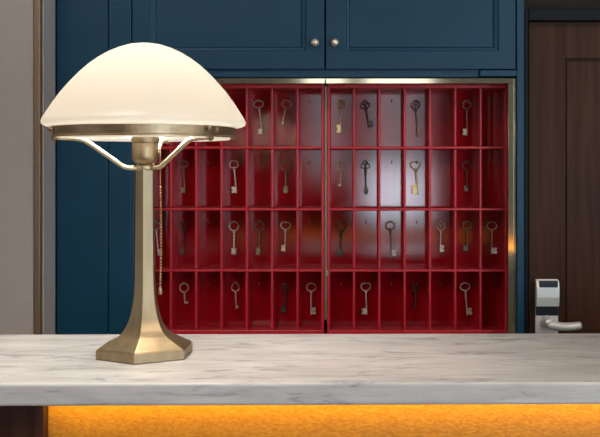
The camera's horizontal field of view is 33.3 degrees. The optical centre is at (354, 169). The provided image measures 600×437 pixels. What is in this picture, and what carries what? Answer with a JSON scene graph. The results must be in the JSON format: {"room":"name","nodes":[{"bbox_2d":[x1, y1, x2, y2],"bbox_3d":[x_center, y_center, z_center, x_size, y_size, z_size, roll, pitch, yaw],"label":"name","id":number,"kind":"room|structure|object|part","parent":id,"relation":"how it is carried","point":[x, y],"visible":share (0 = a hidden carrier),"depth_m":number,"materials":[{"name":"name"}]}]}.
{"room":"hotel lobby","nodes":[
{"label":"hotel lobby","id":0,"kind":"room"},
{"bbox_2d":[0,0,56,334],"bbox_3d":[-1.654,0.114,2.410,1.893,2.750,0.420,0,0,0],"label":"wall","id":1,"kind":"structure","parent":0,"point":[16,16],"depth_m":2.20,"materials":[{"name":"beige paint"}]},
{"bbox_2d":[34,0,42,334],"bbox_3d":[-0.698,0.114,2.223,0.015,2.750,0.055,0,0,0],"label":"trim","id":2,"kind":"structure","parent":1,"relation":"attached to","point":[38,4],"depth_m":2.19,"materials":[{"name":"brown metal"}]},
{"bbox_2d":[43,0,54,334],"bbox_3d":[-0.698,0.114,2.255,0.018,2.750,0.085,0,0,0],"label":"trim","id":3,"kind":"structure","parent":1,"relation":"attached to","point":[48,5],"depth_m":2.25,"materials":[{"name":"beige"}]},
{"bbox_2d":[57,0,108,334],"bbox_3d":[-0.629,0.264,2.317,0.118,2.450,0.026,0,0,0],"label":"panel","id":4,"kind":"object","parent":1,"relation":"attached to","point":[82,25],"depth_m":2.30,"materials":[{"name":"blue paint"}]},
{"bbox_2d":[524,0,599,8],"bbox_3d":[0.854,-0.818,2.471,0.926,0.887,0.293,0,0,0],"label":"wall","id":5,"kind":"structure","parent":0,"point":[528,4],"depth_m":2.33,"materials":[{"name":"brown wood"}]},
{"bbox_2d":[109,0,523,333],"bbox_3d":[-0.089,0.264,2.430,0.956,2.450,0.260,0,0,0],"label":"trim","id":6,"kind":"structure","parent":5,"relation":"attached to","point":[121,181],"depth_m":2.30,"materials":[{"name":"blue paint"}]},
{"bbox_2d":[132,0,515,78],"bbox_3d":[-0.071,-0.597,2.448,0.883,0.729,0.340,0,0,0],"label":"upper cabinet","id":7,"kind":"object","parent":5,"relation":"attached to","point":[479,35],"visible":0.93,"depth_m":2.31,"materials":[{"name":"blue wood"}]},
{"bbox_3d":[-0.292,-0.569,2.311,0.442,0.674,0.022,0,0,0],"label":"cupboard door","id":8,"kind":"part","parent":7,"relation":"part of","materials":[{"name":"blue paint"}]},
{"bbox_3d":[-0.091,-0.291,2.289,0.018,0.018,0.022,0,0,0],"label":"knob","id":9,"kind":"part","parent":7,"relation":"part of","materials":[{"name":"gold metal"}]},
{"bbox_3d":[-0.046,-0.291,2.289,0.018,0.018,0.022,0,0,0],"label":"knob","id":10,"kind":"part","parent":7,"relation":"part of","materials":[{"name":"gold metal"}]},
{"bbox_3d":[0.151,-0.569,2.311,0.436,0.674,0.022,0,0,0],"label":"cupboard door","id":11,"kind":"part","parent":7,"relation":"part of","materials":[{"name":"blue paint"}]},
{"bbox_2d":[524,9,599,333],"bbox_3d":[0.854,0.558,2.464,0.926,1.862,0.308,0,0,0],"label":"trim","id":12,"kind":"structure","parent":5,"relation":"attached to","point":[530,15],"depth_m":2.31,"materials":[{"name":"black paint"}]},
{"bbox_2d":[528,22,599,333],"bbox_3d":[0.837,0.566,2.328,0.860,1.826,0.104,0,0,0],"label":"door","id":13,"kind":"structure","parent":5,"relation":"in","point":[564,57],"depth_m":2.33,"materials":[{"name":"brown wood"}]},
{"bbox_3d":[0.446,0.332,2.331,0.053,0.154,0.008,0,0,0],"label":"lock plate","id":14,"kind":"part","parent":13,"relation":"part of","materials":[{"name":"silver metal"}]},
{"bbox_3d":[0.475,0.353,2.301,0.086,0.031,0.051,0,0,0],"label":"handle","id":15,"kind":"part","parent":13,"relation":"part of","materials":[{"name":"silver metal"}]},
{"bbox_3d":[0.150,1.539,0.060,5.700,0.100,5.320,0,0,0],"label":"floor","id":16,"kind":"structure","parent":0,"visible":0},
{"bbox_2d":[0,404,599,436],"bbox_3d":[0.150,0.894,1.446,3.500,1.190,0.312,0,0,-1],"label":"reception desk","id":17,"kind":"object","parent":16,"relation":"on","point":[488,420],"depth_m":1.31,"materials":[{"name":"pale grey veined marble"},{"name":"amber oak"}]},
{"bbox_2d":[0,333,599,405],"bbox_3d":[0.150,0.283,1.456,3.600,0.028,0.383,0,0,-1],"label":"countertop","id":18,"kind":"structure","parent":17,"relation":"on","point":[554,368],"depth_m":1.32,"materials":[{"name":"white stone"}]},
{"bbox_2d":[40,43,245,364],"bbox_3d":[-0.305,0.043,1.453,0.291,0.453,0.291,0,0,-39],"label":"table lamp","id":19,"kind":"object","parent":18,"relation":"on","point":[148,96],"visible":1,"depth_m":1.38,"materials":[{"name":"gold metal"}]},
{"bbox_3d":[-0.367,-0.024,1.423,0.116,0.050,0.006,0,0,-26],"label":"arm","id":20,"kind":"part","parent":19,"relation":"part of","materials":[{"name":"gold metal"}]},
{"bbox_3d":[-0.305,-0.114,1.453,0.291,0.140,0.291,0,0,0],"label":"lamp shade","id":21,"kind":"part","parent":19,"relation":"part of","materials":[{"name":"white glass"}]},
{"bbox_3d":[-0.305,0.125,1.453,0.122,0.261,0.141,0,0,0],"label":"stem","id":22,"kind":"part","parent":19,"relation":"part of","materials":[{"name":"gold metal"}]},
{"bbox_2d":[131,137,158,164],"bbox_3d":[-0.305,-0.036,1.453,0.039,0.061,0.039,0,0,0],"label":"socket","id":23,"kind":"object","parent":19,"relation":"attached to","point":[144,149],"depth_m":1.44,"materials":[{"name":"gold metal"}]},
{"bbox_3d":[-0.283,0.070,1.450,0.008,0.202,0.004,0,0,0],"label":"pull chain","id":24,"kind":"part","parent":19,"relation":"part of","materials":[{"name":"gold metal"}]},
{"bbox_3d":[-0.300,-0.024,1.522,0.007,0.050,0.116,0,0,4],"label":"arm","id":25,"kind":"part","parent":19,"relation":"part of","materials":[{"name":"gold metal"}]},
{"bbox_3d":[-0.248,-0.024,1.414,0.100,0.050,0.070,0,0,0],"label":"arm","id":26,"kind":"part","parent":19,"relation":"part of","materials":[{"name":"gold metal"}]},
{"bbox_3d":[-0.072,0.947,2.476,0.887,1.085,0.283,0,0,0],"label":"baseboard","id":27,"kind":"structure","parent":16,"relation":"on","visible":0},
{"bbox_2d":[154,84,327,333],"bbox_3d":[-0.285,0.097,2.440,0.443,0.607,0.092,0,0,0],"label":"key rack","id":28,"kind":"object","parent":27,"relation":"on","point":[208,205],"visible":0.8,"depth_m":2.47,"materials":[{"name":"red paint"}]},
{"bbox_2d":[155,221,162,255],"bbox_3d":[-0.488,0.169,2.463,0.028,0.085,0.007,0,0,-8],"label":"key","id":29,"kind":"object","parent":28,"relation":"in","point":[156,231],"visible":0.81,"depth_m":2.46,"materials":[{"name":"silver metal"}]},
{"bbox_2d":[178,160,187,193],"bbox_3d":[-0.423,0.017,2.463,0.024,0.083,0.007,0,0,-10],"label":"key","id":30,"kind":"object","parent":28,"relation":"hanging from","point":[183,168],"visible":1,"depth_m":2.46,"materials":[{"name":"brown metal"}]},
{"bbox_2d":[180,221,186,254],"bbox_3d":[-0.423,0.168,2.463,0.015,0.084,0.007,0,0,-14],"label":"key","id":31,"kind":"object","parent":28,"relation":"in","point":[183,230],"visible":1,"depth_m":2.46,"materials":[{"name":"metal"}]},
{"bbox_2d":[179,283,188,303],"bbox_3d":[-0.421,0.304,2.463,0.024,0.053,0.007,0,0,-10],"label":"key","id":32,"kind":"object","parent":28,"relation":"hanging from","point":[184,292],"visible":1,"depth_m":2.46,"materials":[{"name":"silver metal"}]},
{"bbox_2d":[229,221,238,254],"bbox_3d":[-0.298,0.167,2.463,0.025,0.084,0.009,0,0,-12],"label":"key","id":33,"kind":"object","parent":28,"relation":"in","point":[233,249],"visible":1,"depth_m":2.46,"materials":[{"name":"silver metal"}]},
{"bbox_2d":[229,160,238,192],"bbox_3d":[-0.298,0.017,2.463,0.023,0.083,0.007,0,0,-10],"label":"key","id":34,"kind":"object","parent":28,"relation":"hanging from","point":[234,190],"visible":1,"depth_m":2.46,"materials":[{"name":"silver metal"}]},
{"bbox_2d":[231,281,239,308],"bbox_3d":[-0.295,0.308,2.463,0.021,0.068,0.007,0,0,-11],"label":"key","id":35,"kind":"object","parent":28,"relation":"hanging from","point":[235,292],"visible":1,"depth_m":2.46,"materials":[{"name":"silver metal"}]},
{"bbox_2d":[155,266,320,271],"bbox_3d":[-0.291,0.242,2.437,0.419,0.006,0.073,0,0,0],"label":"shelf","id":36,"kind":"object","parent":28,"relation":"attached to","point":[164,268],"depth_m":2.40,"materials":[{"name":"red paint"}]},
{"bbox_2d":[155,207,320,210],"bbox_3d":[-0.291,0.095,2.437,0.419,0.006,0.073,0,0,0],"label":"shelf","id":37,"kind":"object","parent":28,"relation":"attached to","point":[156,208],"depth_m":2.40,"materials":[{"name":"red paint"}]},
{"bbox_2d":[161,146,320,149],"bbox_3d":[-0.291,-0.053,2.437,0.419,0.006,0.073,0,0,0],"label":"shelf","id":38,"kind":"object","parent":28,"relation":"attached to","point":[163,147],"depth_m":2.40,"materials":[{"name":"red paint"}]},
{"bbox_2d":[253,100,263,134],"bbox_3d":[-0.238,-0.130,2.463,0.026,0.085,0.007,0,0,-9],"label":"key","id":39,"kind":"object","parent":28,"relation":"hanging from","point":[259,109],"visible":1,"depth_m":2.46,"materials":[{"name":"silver metal"}]},
{"bbox_2d":[255,220,264,255],"bbox_3d":[-0.235,0.167,2.463,0.024,0.087,0.007,0,0,0],"label":"key","id":40,"kind":"object","parent":28,"relation":"in","point":[259,232],"visible":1,"depth_m":2.46,"materials":[{"name":"brown metal"}]},
{"bbox_2d":[280,222,290,251],"bbox_3d":[-0.172,0.164,2.463,0.027,0.075,0.007,1,0,0],"label":"key","id":41,"kind":"object","parent":28,"relation":"hanging from","point":[283,248],"visible":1,"depth_m":2.46,"materials":[{"name":"silver metal"}]},
{"bbox_2d":[281,161,289,193],"bbox_3d":[-0.171,0.019,2.463,0.024,0.080,0.007,0,0,-11],"label":"key","id":42,"kind":"object","parent":28,"relation":"hanging from","point":[285,187],"visible":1,"depth_m":2.46,"materials":[{"name":"brown metal"}]},
{"bbox_2d":[281,283,289,312],"bbox_3d":[-0.172,0.315,2.463,0.023,0.074,0.007,0,0,0],"label":"key","id":43,"kind":"object","parent":28,"relation":"hanging from","point":[285,290],"visible":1,"depth_m":2.46,"materials":[{"name":"metal"}]},
{"bbox_2d":[281,100,291,124],"bbox_3d":[-0.168,-0.142,2.463,0.027,0.062,0.006,0,0,-7],"label":"key","id":44,"kind":"object","parent":28,"relation":"hanging from","point":[285,108],"visible":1,"depth_m":2.46,"materials":[{"name":"gold metal"}]},
{"bbox_2d":[306,283,316,314],"bbox_3d":[-0.108,0.317,2.463,0.026,0.080,0.007,1,0,0],"label":"key","id":45,"kind":"object","parent":28,"relation":"in","point":[312,310],"visible":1,"depth_m":2.46,"materials":[{"name":"silver metal"}]},
{"bbox_2d":[327,84,506,333],"bbox_3d":[0.149,0.097,2.443,0.433,0.607,0.086,0,0,0],"label":"key rack","id":46,"kind":"object","parent":27,"relation":"on","point":[392,143],"visible":0.98,"depth_m":2.47,"materials":[{"name":"red paint"}]},
{"bbox_2d":[135,78,515,333],"bbox_3d":[-0.069,0.096,2.389,0.878,0.613,0.171,0,0,0],"label":"trim","id":47,"kind":"structure","parent":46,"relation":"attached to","point":[511,82],"depth_m":2.30,"materials":[{"name":"gold metal"}]},
{"bbox_2d":[336,99,344,133],"bbox_3d":[-0.035,-0.133,2.463,0.023,0.086,0.007,0,0,-11],"label":"key","id":48,"kind":"object","parent":46,"relation":"hanging from","point":[340,103],"visible":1,"depth_m":2.46,"materials":[{"name":"gold metal"}]},
{"bbox_2d":[337,160,344,185],"bbox_3d":[-0.034,0.007,2.463,0.020,0.066,0.007,0,0,-12],"label":"key","id":49,"kind":"object","parent":46,"relation":"hanging from","point":[340,160],"visible":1,"depth_m":2.46,"materials":[{"name":"gold metal"}]},
{"bbox_2d":[336,221,346,255],"bbox_3d":[-0.033,0.169,2.463,0.025,0.086,0.008,0,0,-10],"label":"key","id":50,"kind":"object","parent":46,"relation":"in","point":[339,250],"visible":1,"depth_m":2.46,"materials":[{"name":"metal"}]},
{"bbox_2d":[360,160,369,194],"bbox_3d":[0.026,0.018,2.463,0.025,0.086,0.007,-1,0,0],"label":"key","id":51,"kind":"object","parent":46,"relation":"hanging from","point":[365,189],"visible":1,"depth_m":2.46,"materials":[{"name":"metal"}]},
{"bbox_2d":[360,282,370,314],"bbox_3d":[0.026,0.317,2.463,0.026,0.080,0.007,0,0,-10],"label":"key","id":52,"kind":"object","parent":46,"relation":"in","point":[364,310],"visible":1,"depth_m":2.46,"materials":[{"name":"silver metal"}]},
{"bbox_2d":[360,99,372,127],"bbox_3d":[0.029,-0.139,2.463,0.033,0.069,0.008,0,0,-7],"label":"key","id":53,"kind":"object","parent":46,"relation":"hanging from","point":[369,123],"visible":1,"depth_m":2.46,"materials":[{"name":"metal"}]},
{"bbox_2d":[385,221,395,256],"bbox_3d":[0.088,0.170,2.463,0.027,0.088,0.008,0,0,-9],"label":"key","id":54,"kind":"object","parent":46,"relation":"in","point":[393,251],"visible":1,"depth_m":2.46,"materials":[{"name":"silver metal"}]},
{"bbox_2d":[410,161,420,194],"bbox_3d":[0.149,0.019,2.463,0.025,0.084,0.008,0,0,-11],"label":"key","id":55,"kind":"object","parent":46,"relation":"hanging from","point":[414,187],"visible":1,"depth_m":2.46,"materials":[{"name":"gold metal"}]},
{"bbox_2d":[411,282,419,307],"bbox_3d":[0.149,0.308,2.463,0.022,0.063,0.007,0,0,-11],"label":"key","id":56,"kind":"object","parent":46,"relation":"hanging from","point":[415,290],"visible":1,"depth_m":2.46,"materials":[{"name":"metal"}]},
{"bbox_2d":[411,99,420,136],"bbox_3d":[0.151,-0.128,2.463,0.026,0.092,0.007,0,0,-9],"label":"key","id":57,"kind":"object","parent":46,"relation":"hanging from","point":[415,100],"visible":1,"depth_m":2.46,"materials":[{"name":"brown metal"}]},
{"bbox_2d":[330,266,504,271],"bbox_3d":[0.149,0.242,2.437,0.420,0.006,0.073,0,0,0],"label":"shelf","id":58,"kind":"object","parent":46,"relation":"attached to","point":[332,268],"depth_m":2.40,"materials":[{"name":"red paint"}]},
{"bbox_2d":[330,207,504,210],"bbox_3d":[0.149,0.095,2.437,0.420,0.006,0.073,0,0,0],"label":"shelf","id":59,"kind":"object","parent":46,"relation":"attached to","point":[331,208],"depth_m":2.40,"materials":[{"name":"red paint"}]},
{"bbox_2d":[330,146,504,149],"bbox_3d":[0.149,-0.053,2.437,0.420,0.006,0.073,0,0,0],"label":"shelf","id":60,"kind":"object","parent":46,"relation":"attached to","point":[331,147],"depth_m":2.40,"materials":[{"name":"red paint"}]},
{"bbox_2d":[436,220,444,252],"bbox_3d":[0.211,0.164,2.463,0.023,0.080,0.007,0,0,-11],"label":"key","id":61,"kind":"object","parent":46,"relation":"hanging from","point":[440,226],"visible":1,"depth_m":2.46,"materials":[{"name":"silver metal"}]},
{"bbox_2d":[460,282,471,315],"bbox_3d":[0.273,0.318,2.463,0.031,0.082,0.007,0,0,-7],"label":"key","id":62,"kind":"object","parent":46,"relation":"in","point":[468,310],"visible":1,"depth_m":2.46,"materials":[{"name":"silver metal"}]},
{"bbox_2d":[462,100,470,135],"bbox_3d":[0.275,-0.128,2.463,0.023,0.088,0.007,0,0,-11],"label":"key","id":63,"kind":"object","parent":46,"relation":"in","point":[465,132],"visible":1,"depth_m":2.46,"materials":[{"name":"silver metal"}]},
{"bbox_2d":[461,161,471,191],"bbox_3d":[0.274,0.015,2.463,0.029,0.078,0.007,0,0,-3],"label":"key","id":64,"kind":"object","parent":46,"relation":"hanging from","point":[466,171],"visible":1,"depth_m":2.46,"materials":[{"name":"metal"}]},
{"bbox_2d":[462,221,471,251],"bbox_3d":[0.276,0.163,2.463,0.023,0.076,0.007,0,0,-11],"label":"key","id":65,"kind":"object","parent":46,"relation":"hanging from","point":[465,248],"visible":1,"depth_m":2.46,"materials":[{"name":"brown metal"}]},
{"bbox_2d":[486,221,496,254],"bbox_3d":[0.337,0.167,2.463,0.027,0.082,0.007,0,0,0],"label":"key","id":66,"kind":"object","parent":46,"relation":"hanging from","point":[493,250],"visible":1,"depth_m":2.46,"materials":[{"name":"silver metal"}]}
]}

